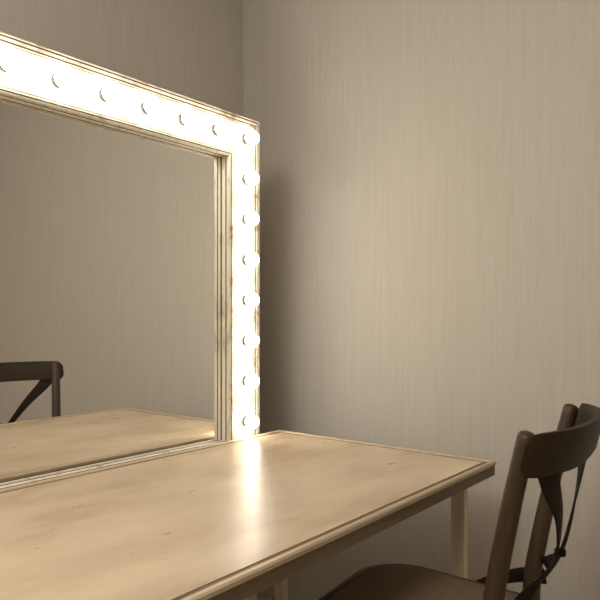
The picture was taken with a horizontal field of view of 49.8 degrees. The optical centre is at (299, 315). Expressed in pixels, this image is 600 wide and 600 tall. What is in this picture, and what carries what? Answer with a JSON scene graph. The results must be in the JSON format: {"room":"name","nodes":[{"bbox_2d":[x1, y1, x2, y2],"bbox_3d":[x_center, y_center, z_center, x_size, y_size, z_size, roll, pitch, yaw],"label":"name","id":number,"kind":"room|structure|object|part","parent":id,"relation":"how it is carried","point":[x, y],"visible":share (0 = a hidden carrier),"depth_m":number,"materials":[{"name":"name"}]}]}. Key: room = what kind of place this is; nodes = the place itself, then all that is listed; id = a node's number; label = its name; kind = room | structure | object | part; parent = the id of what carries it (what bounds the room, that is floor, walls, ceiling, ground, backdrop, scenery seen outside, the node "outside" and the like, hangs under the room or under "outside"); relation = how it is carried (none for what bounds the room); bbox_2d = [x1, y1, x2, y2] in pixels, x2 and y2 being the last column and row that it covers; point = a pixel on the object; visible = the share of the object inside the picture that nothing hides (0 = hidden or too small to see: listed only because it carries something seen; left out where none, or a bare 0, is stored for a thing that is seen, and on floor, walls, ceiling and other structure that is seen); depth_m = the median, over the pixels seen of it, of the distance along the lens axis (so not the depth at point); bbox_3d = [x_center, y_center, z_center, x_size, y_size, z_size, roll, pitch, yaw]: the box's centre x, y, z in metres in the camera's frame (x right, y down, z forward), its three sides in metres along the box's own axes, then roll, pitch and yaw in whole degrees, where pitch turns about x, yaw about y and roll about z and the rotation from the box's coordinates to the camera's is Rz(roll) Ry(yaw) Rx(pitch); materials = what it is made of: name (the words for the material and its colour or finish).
{"room":"backstage room","nodes":[
{"label":"backstage room","id":0,"kind":"room"},
{"bbox_2d":[0,0,242,115],"bbox_3d":[-1.567,-0.101,1.087,0.100,2.450,4.350,0,0,38],"label":"wall","id":1,"kind":"structure","parent":0,"point":[193,49],"depth_m":2.32,"materials":[{"name":"paper"}]},
{"bbox_2d":[258,593,274,599],"bbox_3d":[0.136,1.174,-0.268,4.453,0.100,4.350,0,0,38],"label":"floor","id":2,"kind":"structure","parent":0,"point":[260,596],"depth_m":2.58,"materials":[{"name":"brown wood"}]},
{"bbox_2d":[0,32,258,599],"bbox_3d":[-0.677,0.245,1.455,0.133,1.758,1.706,0,0,38],"label":"vanity mirror","id":3,"kind":"object","parent":2,"relation":"on","point":[129,206],"visible":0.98,"depth_m":1.72,"materials":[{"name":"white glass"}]},
{"bbox_3d":[-0.640,-0.564,1.429,0.044,0.044,0.044,0,0,38],"label":"light bulb","id":4,"kind":"part","parent":3,"relation":"part of","materials":[{"name":"white glass"}]},
{"bbox_3d":[-0.559,-0.564,1.532,0.044,0.044,0.044,0,0,38],"label":"light bulb","id":5,"kind":"part","parent":3,"relation":"part of","materials":[{"name":"white glass"}]},
{"bbox_2d":[0,98,221,485],"bbox_3d":[-0.695,-0.054,1.469,0.005,0.903,1.450,0,0,38],"label":"mirror glass","id":6,"kind":"object","parent":3,"relation":"attached to","point":[111,236],"depth_m":1.69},
{"bbox_3d":[-0.477,-0.564,1.635,0.044,0.044,0.044,0,0,38],"label":"light bulb","id":7,"kind":"part","parent":3,"relation":"part of","materials":[{"name":"white glass"}]},
{"bbox_3d":[-0.692,-0.054,1.467,0.071,0.919,1.466,0,0,38],"label":"moulding","id":8,"kind":"part","parent":3,"relation":"part of","materials":[{"name":"beige wood"}]},
{"bbox_3d":[-0.695,-0.054,1.469,0.074,1.108,1.655,0,0,38],"label":"frame panel","id":9,"kind":"part","parent":3,"relation":"part of","materials":[{"name":"white wood"}]},
{"bbox_3d":[-0.396,-0.564,1.737,0.044,0.044,0.044,0,0,38],"label":"light bulb","id":10,"kind":"part","parent":3,"relation":"part of","materials":[{"name":"white glass"}]},
{"bbox_3d":[-0.314,-0.564,1.840,0.044,0.044,0.044,0,0,38],"label":"light bulb","id":11,"kind":"part","parent":3,"relation":"part of","materials":[{"name":"white glass"}]},
{"bbox_3d":[-0.233,-0.564,1.942,0.044,0.044,0.044,0,0,38],"label":"light bulb","id":12,"kind":"part","parent":3,"relation":"part of","materials":[{"name":"white glass"}]},
{"bbox_3d":[-0.207,0.825,2.084,0.074,0.598,0.132,0,0,38],"label":"leg","id":13,"kind":"part","parent":3,"relation":"part of","materials":[{"name":"beige wood"}]},
{"bbox_3d":[-0.151,0.336,2.045,0.044,0.044,0.044,0,0,38],"label":"light bulb","id":14,"kind":"part","parent":3,"relation":"part of","materials":[{"name":"white glass"}]},
{"bbox_3d":[-0.151,0.207,2.045,0.044,0.044,0.044,0,0,38],"label":"light bulb","id":15,"kind":"part","parent":3,"relation":"part of","materials":[{"name":"white glass"}]},
{"bbox_3d":[-0.151,0.079,2.045,0.044,0.044,0.044,0,0,38],"label":"light bulb","id":16,"kind":"part","parent":3,"relation":"part of","materials":[{"name":"white glass"}]},
{"bbox_3d":[-0.151,-0.050,2.045,0.044,0.044,0.044,0,0,38],"label":"light bulb","id":17,"kind":"part","parent":3,"relation":"part of","materials":[{"name":"white glass"}]},
{"bbox_3d":[-0.151,-0.178,2.045,0.044,0.044,0.044,0,0,38],"label":"light bulb","id":18,"kind":"part","parent":3,"relation":"part of","materials":[{"name":"white glass"}]},
{"bbox_3d":[-0.151,-0.307,2.045,0.044,0.044,0.044,0,0,38],"label":"light bulb","id":19,"kind":"part","parent":3,"relation":"part of","materials":[{"name":"white glass"}]},
{"bbox_3d":[-0.151,-0.435,2.045,0.044,0.044,0.044,0,0,38],"label":"light bulb","id":20,"kind":"part","parent":3,"relation":"part of","materials":[{"name":"white glass"}]},
{"bbox_3d":[-0.151,-0.564,2.045,0.044,0.044,0.044,0,0,38],"label":"light bulb","id":21,"kind":"part","parent":3,"relation":"part of","materials":[{"name":"white glass"}]},
{"bbox_2d":[0,430,495,599],"bbox_3d":[-0.341,0.753,1.230,0.751,0.742,1.820,0,0,38],"label":"table","id":22,"kind":"object","parent":2,"relation":"on","point":[235,519],"visible":0.98,"depth_m":1.28,"materials":[{"name":"brown wood"}]},
{"bbox_3d":[-0.061,0.761,2.110,0.038,0.726,0.022,0,0,38],"label":"leg","id":23,"kind":"part","parent":22,"relation":"part of","materials":[{"name":"beige wood"}]},
{"bbox_3d":[0.425,0.761,1.723,0.038,0.726,0.022,0,0,38],"label":"leg","id":24,"kind":"part","parent":22,"relation":"part of","materials":[{"name":"beige wood"}]},
{"bbox_2d":[318,403,599,599],"bbox_3d":[0.322,0.658,1.359,0.568,0.937,0.474,0,0,33],"label":"dining chair","id":25,"kind":"object","parent":2,"relation":"on","point":[545,456],"visible":1,"depth_m":1.23,"materials":[{"name":"brown wood"}]},
{"bbox_3d":[0.265,0.647,1.395,0.431,0.038,0.444,0,0,33],"label":"seat frame","id":26,"kind":"part","parent":25,"relation":"part of","materials":[{"name":"brown wood"}]},
{"bbox_3d":[0.358,0.660,1.121,0.047,0.934,0.117,0,0,-41],"label":"post","id":27,"kind":"part","parent":25,"relation":"part of","materials":[{"name":"brown wood"}]},
{"bbox_3d":[0.553,0.660,1.426,0.117,0.934,0.047,0,0,16],"label":"post","id":28,"kind":"part","parent":25,"relation":"part of","materials":[{"name":"brown wood"}]},
{"bbox_3d":[0.524,0.229,1.230,0.089,0.079,0.474,0,0,33],"label":"rail","id":29,"kind":"part","parent":25,"relation":"part of","materials":[{"name":"brown wood"}]},
{"bbox_2d":[243,0,599,599],"bbox_3d":[1.459,-0.101,1.395,4.253,2.450,0.100,0,0,38],"label":"wall","id":30,"kind":"structure","parent":0,"point":[429,170],"depth_m":2.14,"materials":[{"name":"paint"}]}
]}

